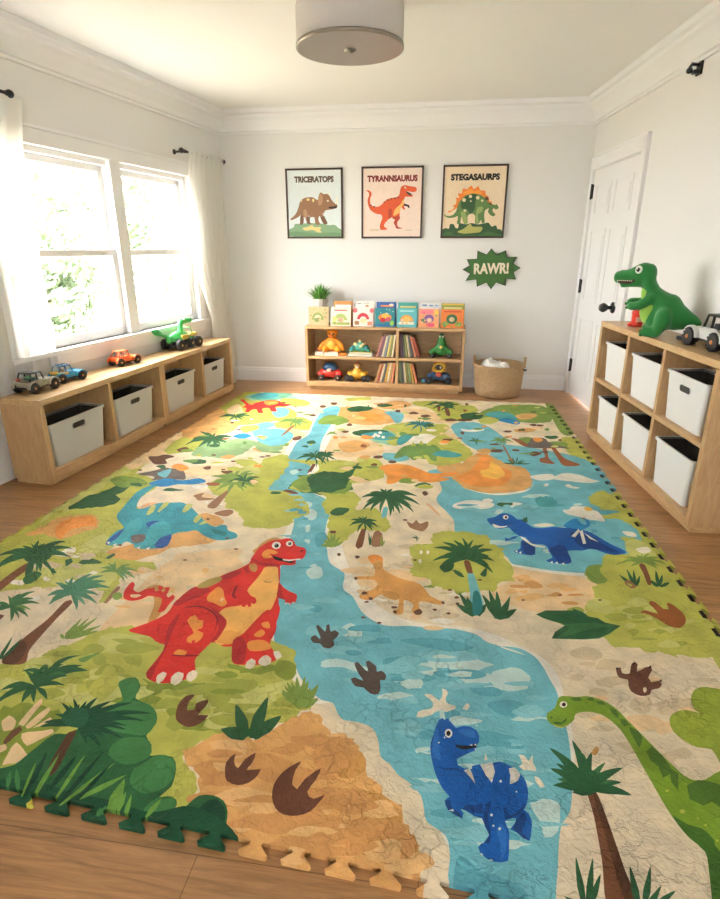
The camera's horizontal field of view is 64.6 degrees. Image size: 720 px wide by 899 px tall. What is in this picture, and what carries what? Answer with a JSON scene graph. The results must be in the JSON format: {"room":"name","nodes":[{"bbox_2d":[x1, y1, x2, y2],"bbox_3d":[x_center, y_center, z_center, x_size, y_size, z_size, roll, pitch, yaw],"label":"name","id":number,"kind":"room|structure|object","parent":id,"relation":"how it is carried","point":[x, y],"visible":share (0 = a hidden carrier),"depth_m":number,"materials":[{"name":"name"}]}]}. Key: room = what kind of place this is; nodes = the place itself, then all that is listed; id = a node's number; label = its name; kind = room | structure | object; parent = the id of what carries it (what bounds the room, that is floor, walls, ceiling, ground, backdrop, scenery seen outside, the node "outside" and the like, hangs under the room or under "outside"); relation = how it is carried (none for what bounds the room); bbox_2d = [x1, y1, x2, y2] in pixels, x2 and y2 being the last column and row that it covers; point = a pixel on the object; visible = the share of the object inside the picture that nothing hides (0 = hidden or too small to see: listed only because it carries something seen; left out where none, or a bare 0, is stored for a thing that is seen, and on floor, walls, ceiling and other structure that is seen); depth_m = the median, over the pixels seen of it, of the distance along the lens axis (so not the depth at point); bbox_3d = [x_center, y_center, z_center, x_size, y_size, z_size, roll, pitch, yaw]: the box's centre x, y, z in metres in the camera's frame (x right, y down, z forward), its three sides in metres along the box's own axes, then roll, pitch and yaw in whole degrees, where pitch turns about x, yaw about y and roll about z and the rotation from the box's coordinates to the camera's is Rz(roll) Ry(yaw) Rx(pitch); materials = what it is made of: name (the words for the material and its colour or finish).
{"room":"children's room","nodes":[
{"label":"children's room","id":0,"kind":"room"},
{"bbox_2d":[0,57,228,371],"bbox_3d":[-2.352,-0.755,2.345,0.142,2.460,7.420,5,20,15],"label":"wall","id":1,"kind":"structure","parent":0,"point":[49,101],"depth_m":3.89,"materials":[{"name":"paint"}]},
{"bbox_2d":[0,89,13,97],"bbox_3d":[-2.059,-1.737,2.579,0.120,0.042,1.111,5,20,15],"label":"curtain rod","id":2,"kind":"object","parent":1,"relation":"attached to","point":[8,92],"visible":1,"depth_m":3.03,"materials":[{"name":"black metal"}]},
{"bbox_2d":[0,94,57,481],"bbox_3d":[-2.040,-0.781,2.991,0.088,2.049,1.070,5,20,15],"label":"curtain","id":3,"kind":"object","parent":2,"relation":"hanging from","point":[21,273],"visible":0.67,"depth_m":3.27,"materials":[{"name":"white fabric"}]},
{"bbox_2d":[0,121,209,375],"bbox_3d":[-1.786,-1.428,4.108,0.190,1.395,2.200,5,20,15],"label":"window","id":4,"kind":"structure","parent":1,"relation":"in","point":[107,173],"depth_m":4.10,"materials":[{"name":"white paint"}]},
{"bbox_2d":[0,8,223,134],"bbox_3d":[-2.209,-1.831,1.976,0.128,0.184,7.120,5,20,15],"label":"trim","id":5,"kind":"structure","parent":1,"relation":"attached to","point":[24,42],"depth_m":3.65,"materials":[{"name":"white paint"}]},
{"bbox_2d":[173,147,225,164],"bbox_3d":[-1.370,-2.500,4.866,0.120,0.042,0.726,5,20,15],"label":"curtain rod","id":6,"kind":"object","parent":1,"relation":"attached to","point":[181,150],"visible":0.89,"depth_m":4.60,"materials":[{"name":"black metal"}]},
{"bbox_2d":[188,149,236,382],"bbox_3d":[-1.341,-1.563,5.217,0.082,2.040,0.570,5,20,15],"label":"curtain","id":7,"kind":"object","parent":6,"relation":"hanging from","point":[205,175],"visible":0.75,"depth_m":5.12,"materials":[{"name":"white fabric"}]},
{"bbox_2d":[0,0,712,108],"bbox_3d":[-0.306,-1.853,1.613,5.346,0.100,7.440,3,20,8],"label":"ceiling","id":8,"kind":"structure","parent":0,"point":[226,54],"depth_m":3.45,"materials":[{"name":"paint"}]},
{"bbox_2d":[295,0,403,65],"bbox_3d":[-0.049,-2.062,2.748,0.526,0.261,0.526,3,20,8],"label":"ceiling lamp","id":9,"kind":"object","parent":8,"relation":"attached to","point":[332,32],"visible":1,"depth_m":2.61,"materials":[{"name":"white fabric"}]},
{"bbox_2d":[0,380,719,898],"bbox_3d":[-0.306,0.560,2.466,5.346,0.100,7.440,3,20,8],"label":"floor","id":10,"kind":"structure","parent":0,"point":[44,855],"depth_m":1.33,"materials":[{"name":"brown wood"}]},
{"bbox_2d":[0,360,167,484],"bbox_3d":[-1.750,-0.232,3.790,0.265,0.510,1.210,5,20,13],"label":"bench","id":11,"kind":"object","parent":10,"relation":"on","point":[23,414],"visible":0.79,"depth_m":3.47,"materials":[{"name":"wood"}]},
{"bbox_2d":[11,370,60,393],"bbox_3d":[-1.899,-0.404,3.337,0.146,0.118,0.232,5,20,15],"label":"toy jeep","id":12,"kind":"object","parent":11,"relation":"on","point":[31,384],"visible":1,"depth_m":3.28,"materials":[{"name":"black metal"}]},
{"bbox_2d":[35,376,50,383],"bbox_3d":[-1.883,-0.414,3.392,0.091,0.036,0.080,5,20,15],"label":"hood","id":13,"kind":"object","parent":12,"relation":"attached to","point":[45,379],"depth_m":3.36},
{"bbox_2d":[48,363,87,383],"bbox_3d":[-1.845,-0.487,3.588,0.123,0.106,0.209,11,22,29],"label":"toy jeep","id":14,"kind":"object","parent":11,"relation":"on","point":[63,375],"visible":0.87,"depth_m":3.55,"materials":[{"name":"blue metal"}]},
{"bbox_2d":[68,368,78,375],"bbox_3d":[-1.818,-0.494,3.633,0.075,0.033,0.072,11,22,29],"label":"hood","id":15,"kind":"object","parent":14,"relation":"attached to","point":[73,371],"depth_m":3.60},
{"bbox_2d":[45,402,103,466],"bbox_3d":[-1.807,-0.096,3.523,0.204,0.262,0.511,5,20,13],"label":"storage bin","id":16,"kind":"object","parent":11,"relation":"on","point":[75,430],"visible":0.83,"depth_m":3.51,"materials":[{"name":"fabric"}]},
{"bbox_2d":[107,349,140,366],"bbox_3d":[-1.691,-0.663,4.087,0.116,0.107,0.224,9,21,24],"label":"toy car","id":17,"kind":"object","parent":11,"relation":"on","point":[120,359],"visible":1,"depth_m":4.03,"materials":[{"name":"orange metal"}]},
{"bbox_2d":[112,384,152,435],"bbox_3d":[-1.671,-0.283,4.052,0.204,0.262,0.468,5,20,13],"label":"storage bin","id":18,"kind":"object","parent":11,"relation":"on","point":[132,402],"visible":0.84,"depth_m":4.05,"materials":[{"name":"fabric"}]},
{"bbox_2d":[141,337,233,425],"bbox_3d":[-1.458,-0.615,4.874,0.240,0.510,1.158,5,20,13],"label":"bench","id":19,"kind":"object","parent":10,"relation":"on","point":[192,358],"visible":0.56,"depth_m":4.87,"materials":[{"name":"wood"}]},
{"bbox_2d":[152,317,202,350],"bbox_3d":[-1.512,-0.947,4.681,0.195,0.246,0.468,7,21,19],"label":"truck","id":20,"kind":"object","parent":19,"relation":"on","point":[180,338],"visible":1,"depth_m":4.70,"materials":[{"name":"green plastic"}]},
{"bbox_2d":[165,368,194,411],"bbox_3d":[-1.526,-0.482,4.616,0.204,0.262,0.477,5,20,13],"label":"storage bin","id":21,"kind":"object","parent":19,"relation":"on","point":[179,381],"visible":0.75,"depth_m":4.62,"materials":[{"name":"fabric"}]},
{"bbox_2d":[203,357,224,393],"bbox_3d":[-1.391,-0.667,5.139,0.204,0.262,0.416,5,20,13],"label":"storage bin","id":22,"kind":"object","parent":19,"relation":"on","point":[213,366],"visible":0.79,"depth_m":5.14,"materials":[{"name":"grey plastic"}]},
{"bbox_2d":[0,392,719,898],"bbox_3d":[-0.064,0.231,3.226,3.105,0.014,4.301,3,20,8],"label":"play mat","id":23,"kind":"object","parent":10,"relation":"on","point":[432,642],"visible":1,"depth_m":1.92,"materials":[{"name":"plastic"}]},
{"bbox_2d":[305,322,465,393],"bbox_3d":[0.241,-0.888,5.497,1.490,0.610,0.320,3,20,8],"label":"bookshelf","id":24,"kind":"object","parent":10,"relation":"on","point":[426,338],"visible":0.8,"depth_m":5.51,"materials":[{"name":"brown wood"}]},
{"bbox_2d":[309,307,328,325],"bbox_3d":[-0.386,-1.253,5.355,0.191,0.173,0.035,3,20,8],"label":"picture book","id":25,"kind":"object","parent":24,"relation":"on","point":[319,316],"visible":1,"depth_m":5.34,"materials":[{"name":"paper"}]},
{"bbox_2d":[310,309,326,321],"bbox_3d":[-0.389,-1.257,5.341,0.160,0.125,0.007,3,15,8],"label":"picture","id":26,"kind":"object","parent":25,"relation":"attached to","point":[317,316],"depth_m":5.35},
{"bbox_2d":[304,283,334,306],"bbox_3d":[-0.371,-1.404,5.458,0.378,0.388,0.392,3,20,8],"label":"potted plant","id":27,"kind":"object","parent":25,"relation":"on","point":[319,300],"visible":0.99,"depth_m":5.39,"materials":[{"name":"green plant"}]},
{"bbox_2d":[315,350,323,354],"bbox_3d":[-0.379,-0.944,5.532,0.086,0.030,0.170,3,20,8],"label":"flat book","id":28,"kind":"object","parent":24,"relation":"on","point":[317,352],"visible":0.55,"depth_m":5.46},
{"bbox_2d":[317,362,342,380],"bbox_3d":[-0.288,-0.768,5.559,0.248,0.170,0.144,3,20,8],"label":"car","id":29,"kind":"object","parent":24,"relation":"on","point":[330,369],"visible":1,"depth_m":5.51,"materials":[{"name":"red plastic"}]},
{"bbox_2d":[324,350,340,355],"bbox_3d":[-0.264,-0.938,5.516,0.136,0.030,0.170,3,20,8],"label":"flat book","id":30,"kind":"object","parent":24,"relation":"on","point":[327,353],"visible":0.62,"depth_m":5.44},
{"bbox_2d":[317,329,344,351],"bbox_3d":[-0.276,-1.048,5.465,0.266,0.210,0.152,3,20,8],"label":"plush","id":31,"kind":"object","parent":30,"relation":"on","point":[331,343],"visible":1,"depth_m":5.44,"materials":[{"name":"orange fabric"}]},
{"bbox_2d":[331,307,350,325],"bbox_3d":[-0.180,-1.242,5.325,0.190,0.172,0.038,3,20,8],"label":"picture book","id":32,"kind":"object","parent":24,"relation":"on","point":[340,316],"visible":1,"depth_m":5.32,"materials":[{"name":"paper"}]},
{"bbox_2d":[334,301,352,324],"bbox_3d":[-0.157,-1.283,5.364,0.178,0.223,0.039,3,20,8],"label":"storybook","id":33,"kind":"object","parent":24,"relation":"on","point":[336,303],"visible":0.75,"depth_m":5.34,"materials":[{"name":"paper"}]},
{"bbox_2d":[344,362,370,381],"bbox_3d":[-0.019,-0.752,5.504,0.264,0.177,0.136,3,20,8],"label":"yellow rover","id":34,"kind":"object","parent":24,"relation":"on","point":[357,372],"visible":1,"depth_m":5.47,"materials":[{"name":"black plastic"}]},
{"bbox_2d":[348,351,374,356],"bbox_3d":[0.012,-0.921,5.479,0.238,0.022,0.170,3,20,8],"label":"flat book","id":35,"kind":"object","parent":24,"relation":"on","point":[363,355],"visible":0.61,"depth_m":5.40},
{"bbox_2d":[349,350,373,353],"bbox_3d":[0.017,-0.938,5.469,0.218,0.016,0.155,3,20,8],"label":"flat book","id":36,"kind":"object","parent":35,"relation":"on","point":[371,351],"visible":0.7,"depth_m":5.41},
{"bbox_2d":[349,339,369,351],"bbox_3d":[0.005,-0.996,5.440,0.210,0.120,0.141,3,20,8],"label":"toy","id":37,"kind":"object","parent":36,"relation":"on","point":[358,346],"visible":1,"depth_m":5.40,"materials":[{"name":"plastic"}]},
{"bbox_2d":[353,307,373,326],"bbox_3d":[0.030,-1.231,5.296,0.196,0.171,0.036,3,20,8],"label":"picture book","id":38,"kind":"object","parent":24,"relation":"on","point":[361,316],"visible":1,"depth_m":5.29,"materials":[{"name":"paper"}]},
{"bbox_2d":[355,301,374,325],"bbox_3d":[0.048,-1.272,5.336,0.182,0.221,0.039,3,20,8],"label":"storybook","id":39,"kind":"object","parent":24,"relation":"on","point":[361,304],"visible":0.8,"depth_m":5.31,"materials":[{"name":"paper"}]},
{"bbox_2d":[374,361,382,381],"bbox_3d":[0.182,-0.752,5.495,0.070,0.182,0.142,3,20,8],"label":"book","id":40,"kind":"object","parent":24,"relation":"on","point":[377,375],"visible":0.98,"depth_m":5.44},
{"bbox_2d":[376,334,384,356],"bbox_3d":[0.198,-0.989,5.409,0.074,0.196,0.142,3,20,8],"label":"book","id":41,"kind":"object","parent":24,"relation":"on","point":[381,342],"visible":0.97,"depth_m":5.35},
{"bbox_2d":[377,361,384,381],"bbox_3d":[0.204,-0.753,5.491,0.067,0.188,0.142,3,20,8],"label":"book","id":42,"kind":"object","parent":24,"relation":"on","point":[380,372],"visible":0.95,"depth_m":5.43,"materials":[{"name":"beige paper"}]},
{"bbox_2d":[379,334,386,356],"bbox_3d":[0.221,-0.991,5.404,0.069,0.202,0.142,3,20,8],"label":"book","id":43,"kind":"object","parent":24,"relation":"on","point":[384,339],"visible":0.98,"depth_m":5.34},
{"bbox_2d":[379,361,386,381],"bbox_3d":[0.224,-0.750,5.489,0.061,0.184,0.142,3,20,8],"label":"book","id":44,"kind":"object","parent":24,"relation":"on","point":[383,369],"visible":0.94,"depth_m":5.43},
{"bbox_2d":[375,308,394,326],"bbox_3d":[0.232,-1.221,5.268,0.182,0.170,0.036,3,20,8],"label":"picture book","id":45,"kind":"object","parent":24,"relation":"on","point":[384,317],"visible":1,"depth_m":5.26,"materials":[{"name":"paper"}]},
{"bbox_2d":[381,334,388,356],"bbox_3d":[0.242,-0.988,5.402,0.061,0.199,0.142,3,20,8],"label":"book","id":46,"kind":"object","parent":24,"relation":"on","point":[385,344],"visible":0.94,"depth_m":5.34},
{"bbox_2d":[382,361,388,381],"bbox_3d":[0.245,-0.752,5.485,0.057,0.189,0.142,3,20,8],"label":"book","id":47,"kind":"object","parent":24,"relation":"on","point":[384,374],"visible":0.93,"depth_m":5.43,"materials":[{"name":"paper"}]},
{"bbox_2d":[377,302,396,325],"bbox_3d":[0.245,-1.261,5.309,0.182,0.220,0.039,3,20,8],"label":"storybook","id":48,"kind":"object","parent":24,"relation":"on","point":[379,304],"visible":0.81,"depth_m":5.28,"materials":[{"name":"paper"}]},
{"bbox_2d":[384,361,390,382],"bbox_3d":[0.266,-0.754,5.481,0.053,0.195,0.142,3,20,8],"label":"book","id":49,"kind":"object","parent":24,"relation":"on","point":[387,370],"visible":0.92,"depth_m":5.42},
{"bbox_2d":[384,333,391,356],"bbox_3d":[0.264,-0.992,5.397,0.058,0.209,0.142,3,20,8],"label":"book","id":50,"kind":"object","parent":24,"relation":"on","point":[387,345],"visible":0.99,"depth_m":5.34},
{"bbox_2d":[386,333,393,356],"bbox_3d":[0.284,-0.989,5.395,0.052,0.205,0.142,3,20,8],"label":"book","id":51,"kind":"object","parent":24,"relation":"on","point":[390,340],"visible":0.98,"depth_m":5.33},
{"bbox_2d":[387,361,392,382],"bbox_3d":[0.286,-0.751,5.479,0.048,0.190,0.142,3,20,8],"label":"book","id":52,"kind":"object","parent":24,"relation":"on","point":[388,376],"visible":0.91,"depth_m":5.42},
{"bbox_2d":[389,361,393,382],"bbox_3d":[0.306,-0.752,5.475,0.045,0.195,0.142,3,20,8],"label":"book","id":53,"kind":"object","parent":24,"relation":"on","point":[391,371],"visible":0.92,"depth_m":5.41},
{"bbox_2d":[389,334,394,356],"bbox_3d":[0.305,-0.988,5.392,0.047,0.205,0.142,3,20,8],"label":"book","id":54,"kind":"object","parent":24,"relation":"on","point":[391,347],"visible":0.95,"depth_m":5.33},
{"bbox_2d":[391,333,395,356],"bbox_3d":[0.325,-0.989,5.388,0.044,0.210,0.142,3,20,8],"label":"book","id":55,"kind":"object","parent":24,"relation":"on","point":[394,341],"visible":0.97,"depth_m":5.33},
{"bbox_2d":[391,361,395,382],"bbox_3d":[0.326,-0.751,5.473,0.042,0.196,0.142,3,20,8],"label":"book","id":56,"kind":"object","parent":24,"relation":"on","point":[394,365],"visible":0.94,"depth_m":5.42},
{"bbox_2d":[399,361,401,382],"bbox_3d":[0.391,-0.753,5.462,0.027,0.206,0.142,3,20,8],"label":"book","id":57,"kind":"object","parent":24,"relation":"on","point":[400,372],"visible":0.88,"depth_m":5.40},
{"bbox_2d":[400,332,402,356],"bbox_3d":[0.393,-0.988,5.378,0.030,0.216,0.142,3,20,8],"label":"book","id":58,"kind":"object","parent":24,"relation":"on","point":[401,349],"visible":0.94,"depth_m":5.32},
{"bbox_2d":[401,361,403,382],"bbox_3d":[0.412,-0.752,5.459,0.032,0.206,0.142,3,20,8],"label":"book","id":59,"kind":"object","parent":24,"relation":"on","point":[402,370],"visible":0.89,"depth_m":5.39,"materials":[{"name":"paper"}]},
{"bbox_2d":[402,333,405,357],"bbox_3d":[0.413,-0.985,5.376,0.035,0.211,0.142,3,20,8],"label":"book","id":60,"kind":"object","parent":24,"relation":"on","point":[403,345],"visible":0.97,"depth_m":5.32,"materials":[{"name":"paper"}]},
{"bbox_2d":[403,361,406,382],"bbox_3d":[0.432,-0.748,5.457,0.037,0.201,0.142,3,20,8],"label":"book","id":61,"kind":"object","parent":24,"relation":"on","point":[404,369],"visible":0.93,"depth_m":5.39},
{"bbox_2d":[404,333,407,357],"bbox_3d":[0.434,-0.984,5.373,0.042,0.210,0.142,3,20,8],"label":"book","id":62,"kind":"object","parent":24,"relation":"on","point":[405,343],"visible":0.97,"depth_m":5.32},
{"bbox_2d":[397,308,416,326],"bbox_3d":[0.430,-1.210,5.240,0.181,0.169,0.037,3,20,8],"label":"picture book","id":63,"kind":"object","parent":24,"relation":"on","point":[406,317],"visible":1,"depth_m":5.23,"materials":[{"name":"paper"}]},
{"bbox_2d":[398,310,413,324],"bbox_3d":[0.423,-1.211,5.230,0.147,0.128,0.005,3,15,8],"label":"picture","id":64,"kind":"object","parent":63,"relation":"attached to","point":[406,318],"depth_m":5.23},
{"bbox_2d":[405,361,408,382],"bbox_3d":[0.453,-0.747,5.454,0.042,0.200,0.142,3,20,8],"label":"book","id":65,"kind":"object","parent":24,"relation":"on","point":[406,368],"visible":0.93,"depth_m":5.39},
{"bbox_2d":[398,302,417,326],"bbox_3d":[0.443,-1.251,5.281,0.182,0.218,0.039,3,20,8],"label":"storybook","id":66,"kind":"object","parent":24,"relation":"on","point":[414,305],"visible":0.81,"depth_m":5.25,"materials":[{"name":"paper"}]},
{"bbox_2d":[406,334,410,357],"bbox_3d":[0.456,-0.980,5.371,0.048,0.205,0.142,3,20,8],"label":"book","id":67,"kind":"object","parent":24,"relation":"on","point":[407,341],"visible":0.96,"depth_m":5.31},
{"bbox_2d":[407,361,411,382],"bbox_3d":[0.474,-0.744,5.452,0.048,0.195,0.142,3,20,8],"label":"book","id":68,"kind":"object","parent":24,"relation":"on","point":[408,367],"visible":0.91,"depth_m":5.40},
{"bbox_2d":[408,334,413,357],"bbox_3d":[0.479,-0.976,5.369,0.056,0.199,0.142,3,20,8],"label":"book","id":69,"kind":"object","parent":24,"relation":"on","point":[409,340],"visible":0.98,"depth_m":5.31,"materials":[{"name":"paper"}]},
{"bbox_2d":[409,361,414,382],"bbox_3d":[0.497,-0.740,5.449,0.056,0.189,0.142,3,20,8],"label":"book","id":70,"kind":"object","parent":24,"relation":"on","point":[410,362],"visible":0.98,"depth_m":5.39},
{"bbox_2d":[410,335,416,357],"bbox_3d":[0.503,-0.974,5.365,0.066,0.198,0.142,3,20,8],"label":"book","id":71,"kind":"object","parent":24,"relation":"on","point":[411,336],"visible":0.97,"depth_m":5.31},
{"bbox_2d":[411,362,417,383],"bbox_3d":[0.521,-0.736,5.447,0.064,0.183,0.142,3,20,8],"label":"book","id":72,"kind":"object","parent":24,"relation":"on","point":[412,363],"visible":1,"depth_m":5.40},
{"bbox_2d":[412,335,420,357],"bbox_3d":[0.531,-0.969,5.363,0.079,0.190,0.142,3,20,8],"label":"book","id":73,"kind":"object","parent":24,"relation":"on","point":[413,337],"visible":1,"depth_m":5.31,"materials":[{"name":"red paper"}]},
{"bbox_2d":[419,309,438,327],"bbox_3d":[0.631,-1.200,5.212,0.182,0.168,0.036,3,20,8],"label":"picture book","id":74,"kind":"object","parent":24,"relation":"on","point":[428,318],"visible":1,"depth_m":5.20,"materials":[{"name":"paper"}]},
{"bbox_2d":[420,303,439,314],"bbox_3d":[0.643,-1.240,5.253,0.178,0.217,0.039,3,20,8],"label":"storybook","id":75,"kind":"object","parent":24,"relation":"on","point":[422,305],"visible":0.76,"depth_m":5.22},
{"bbox_2d":[425,362,451,384],"bbox_3d":[0.747,-0.735,5.406,0.253,0.210,0.155,3,20,8],"label":"blue buggy","id":76,"kind":"object","parent":24,"relation":"on","point":[438,368],"visible":1,"depth_m":5.37,"materials":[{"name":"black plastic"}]},
{"bbox_2d":[429,333,452,358],"bbox_3d":[0.758,-0.972,5.321,0.219,0.224,0.128,3,20,8],"label":"dinosaur","id":77,"kind":"object","parent":24,"relation":"on","point":[441,349],"visible":1,"depth_m":5.29,"materials":[{"name":"plastic"}]},
{"bbox_2d":[440,309,463,327],"bbox_3d":[0.839,-1.189,5.182,0.208,0.167,0.039,3,20,8],"label":"picture book","id":78,"kind":"object","parent":24,"relation":"on","point":[450,318],"visible":1,"depth_m":5.17,"materials":[{"name":"paper"}]},
{"bbox_2d":[442,303,464,327],"bbox_3d":[0.850,-1.229,5.224,0.208,0.215,0.038,3,20,8],"label":"storybook","id":79,"kind":"object","parent":24,"relation":"on","point":[444,305],"visible":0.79,"depth_m":5.19,"materials":[{"name":"paper"}]},
{"bbox_2d":[443,303,463,308],"bbox_3d":[0.850,-1.305,5.194,0.187,0.049,0.001,3,15,8],"label":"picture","id":80,"kind":"object","parent":79,"relation":"attached to","point":[443,303],"depth_m":5.20},
{"bbox_2d":[473,354,526,398],"bbox_3d":[1.288,-0.692,5.305,0.485,0.367,0.462,3,20,8],"label":"woven basket","id":81,"kind":"object","parent":10,"relation":"on","point":[489,382],"visible":0.98,"depth_m":5.16,"materials":[{"name":"wicker"}]},
{"bbox_2d":[481,357,509,367],"bbox_3d":[1.288,-0.734,5.290,0.394,0.251,0.394,3,20,8],"label":"blanket","id":82,"kind":"object","parent":81,"relation":"in","point":[489,362],"visible":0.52,"depth_m":5.22,"materials":[{"name":"fabric"}]},
{"bbox_2d":[586,321,719,533],"bbox_3d":[1.730,-0.233,3.311,0.242,0.832,1.505,1,19,3],"label":"cube shelf","id":83,"kind":"object","parent":10,"relation":"on","point":[702,513],"visible":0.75,"depth_m":3.05,"materials":[{"name":"wood"}]},
{"bbox_2d":[597,395,618,443],"bbox_3d":[1.757,-0.198,3.856,0.204,0.252,0.374,1,19,3],"label":"storage bin","id":84,"kind":"object","parent":83,"relation":"on","point":[608,404],"visible":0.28,"depth_m":3.88,"materials":[{"name":"white plastic"}]},
{"bbox_2d":[605,341,626,388],"bbox_3d":[1.757,-0.551,3.731,0.204,0.255,0.374,1,19,3],"label":"storage bin","id":85,"kind":"object","parent":83,"relation":"on","point":[616,350],"visible":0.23,"depth_m":3.75,"materials":[{"name":"fabric"}]},
{"bbox_2d":[627,310,641,326],"bbox_3d":[1.739,-0.848,3.572,0.088,0.153,0.076,-12,23,-31],"label":"toy","id":86,"kind":"object","parent":83,"relation":"on","point":[636,321],"visible":0.61,"depth_m":3.56,"materials":[{"name":"plastic"}]},
{"bbox_2d":[621,412,651,470],"bbox_3d":[1.733,-0.045,3.423,0.204,0.252,0.414,1,19,3],"label":"storage bin","id":87,"kind":"object","parent":83,"relation":"on","point":[636,425],"visible":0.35,"depth_m":3.45,"materials":[{"name":"white plastic"}]},
{"bbox_2d":[630,352,662,408],"bbox_3d":[1.733,-0.398,3.298,0.204,0.255,0.414,1,19,3],"label":"storage bin","id":88,"kind":"object","parent":83,"relation":"on","point":[646,367],"visible":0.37,"depth_m":3.31,"materials":[{"name":"white plastic"}]},
{"bbox_2d":[614,263,701,337],"bbox_3d":[1.653,-0.836,3.180,0.236,0.391,0.454,-11,22,-29],"label":"dinosaur","id":89,"kind":"object","parent":83,"relation":"on","point":[660,310],"visible":1,"depth_m":3.13,"materials":[{"name":"green plastic"}]},
{"bbox_2d":[654,436,699,506],"bbox_3d":[1.709,0.113,2.975,0.204,0.252,0.414,1,19,3],"label":"storage bin","id":90,"kind":"object","parent":83,"relation":"on","point":[676,459],"visible":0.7,"depth_m":2.98,"materials":[{"name":"fabric"}]},
{"bbox_2d":[676,335,697,341],"bbox_3d":[1.750,-0.598,3.046,0.060,0.032,0.100,-3,20,-8],"label":"toy","id":91,"kind":"object","parent":83,"relation":"on","point":[678,337],"visible":0.23,"depth_m":3.06,"materials":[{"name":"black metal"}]},
{"bbox_2d":[666,368,715,435],"bbox_3d":[1.709,-0.240,2.851,0.204,0.255,0.414,1,19,3],"label":"storage bin","id":92,"kind":"object","parent":83,"relation":"on","point":[689,389],"visible":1,"depth_m":2.85,"materials":[{"name":"white plastic"}]},
{"bbox_2d":[682,314,719,351],"bbox_3d":[1.742,-0.581,2.797,0.159,0.168,0.326,0,19,0],"label":"toy truck","id":93,"kind":"object","parent":83,"relation":"on","point":[710,334],"visible":1,"depth_m":2.78,"materials":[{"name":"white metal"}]},
{"bbox_2d":[697,326,709,337],"bbox_3d":[1.742,-0.596,2.879,0.091,0.052,0.113,0,19,0],"label":"hood","id":94,"kind":"object","parent":93,"relation":"attached to","point":[700,329],"depth_m":2.84,"materials":[{"name":"plastic"}]},
{"bbox_2d":[219,125,596,375],"bbox_3d":[0.354,-1.841,5.416,3.719,2.460,0.140,3,20,8],"label":"wall","id":95,"kind":"structure","parent":0,"point":[270,272],"depth_m":5.31,"materials":[{"name":"paint"}]},
{"bbox_2d":[285,168,342,237],"bbox_3d":[-0.422,-2.281,5.295,0.535,0.600,0.023,3,20,8],"label":"framed poster","id":96,"kind":"object","parent":95,"relation":"attached to","point":[314,196],"visible":1,"depth_m":5.29,"materials":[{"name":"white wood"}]},
{"bbox_2d":[361,165,423,237],"bbox_3d":[0.291,-2.247,5.194,0.560,0.605,0.023,3,20,8],"label":"framed poster","id":97,"kind":"object","parent":95,"relation":"attached to","point":[391,196],"visible":1,"depth_m":5.19,"materials":[{"name":"paper"}]},
{"bbox_2d":[236,366,564,389],"bbox_3d":[0.342,-0.721,5.730,3.319,0.140,0.017,3,20,8],"label":"baseboard","id":98,"kind":"structure","parent":95,"relation":"attached to","point":[537,382],"depth_m":5.86,"materials":[{"name":"white paint"}]},
{"bbox_2d":[219,96,596,134],"bbox_3d":[0.334,-2.869,4.912,3.359,0.184,0.128,3,20,8],"label":"trim","id":99,"kind":"structure","parent":95,"relation":"attached to","point":[573,110],"depth_m":4.89,"materials":[{"name":"white paint"}]},
{"bbox_2d":[440,164,508,237],"bbox_3d":[1.017,-2.211,5.092,0.565,0.605,0.023,3,20,8],"label":"framed poster","id":100,"kind":"object","parent":95,"relation":"attached to","point":[474,196],"visible":1,"depth_m":5.08,"materials":[{"name":"paper"}]},
{"bbox_2d":[462,248,519,288],"bbox_3d":[1.211,-1.664,5.258,0.524,0.362,0.017,3,20,8],"label":"sign","id":101,"kind":"object","parent":95,"relation":"attached to","point":[490,268],"visible":1,"depth_m":5.25,"materials":[{"name":"paper"}]},
{"bbox_2d":[568,51,719,392],"bbox_3d":[1.870,-0.537,1.728,0.140,2.460,7.420,1,19,3],"label":"wall","id":102,"kind":"structure","parent":0,"point":[678,231],"depth_m":3.37,"materials":[{"name":"paint"}]},
{"bbox_2d":[564,131,651,408],"bbox_3d":[1.919,-1.330,4.626,0.140,2.025,1.140,1,19,3],"label":"door","id":103,"kind":"structure","parent":102,"relation":"in","point":[615,194],"depth_m":4.57,"materials":[{"name":"white paint"}]},
{"bbox_2d":[589,0,719,123],"bbox_3d":[1.738,-1.628,1.403,0.129,0.184,7.120,1,19,3],"label":"trim","id":104,"kind":"structure","parent":102,"relation":"attached to","point":[697,39],"depth_m":3.46,"materials":[{"name":"white paint"}]},
{"bbox_2d":[686,60,703,76],"bbox_3d":[1.859,-2.125,3.175,0.076,0.070,0.060,1,19,3],"label":"wall bracket","id":105,"kind":"object","parent":102,"relation":"attached to","point":[699,68],"visible":1,"depth_m":3.16,"materials":[{"name":"black metal"}]},
{"label":"outside","id":106,"kind":"structure","parent":0,"visible":0},
{"bbox_2d":[84,293,182,329],"bbox_3d":[-15.097,-1.565,11.476,26.800,0.100,42.000,3,20,8],"label":"ground","id":107,"kind":"structure","parent":106,"point":[150,307],"depth_m":22.98,"materials":[{"name":"white"}]},
{"bbox_2d":[24,161,111,337],"bbox_3d":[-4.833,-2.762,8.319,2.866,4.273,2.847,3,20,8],"label":"window pane","id":108,"kind":"object","parent":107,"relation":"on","point":[68,299],"visible":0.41,"depth_m":8.10,"materials":[{"name":"glass"}]},
{"bbox_2d":[35,170,181,322],"bbox_3d":[-5.696,-4.921,12.325,3.607,5.670,3.622,3,20,8],"label":"leafy tree","id":109,"kind":"object","parent":107,"relation":"on","point":[141,236],"visible":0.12,"depth_m":12.18,"materials":[{"name":"green plant"}]},
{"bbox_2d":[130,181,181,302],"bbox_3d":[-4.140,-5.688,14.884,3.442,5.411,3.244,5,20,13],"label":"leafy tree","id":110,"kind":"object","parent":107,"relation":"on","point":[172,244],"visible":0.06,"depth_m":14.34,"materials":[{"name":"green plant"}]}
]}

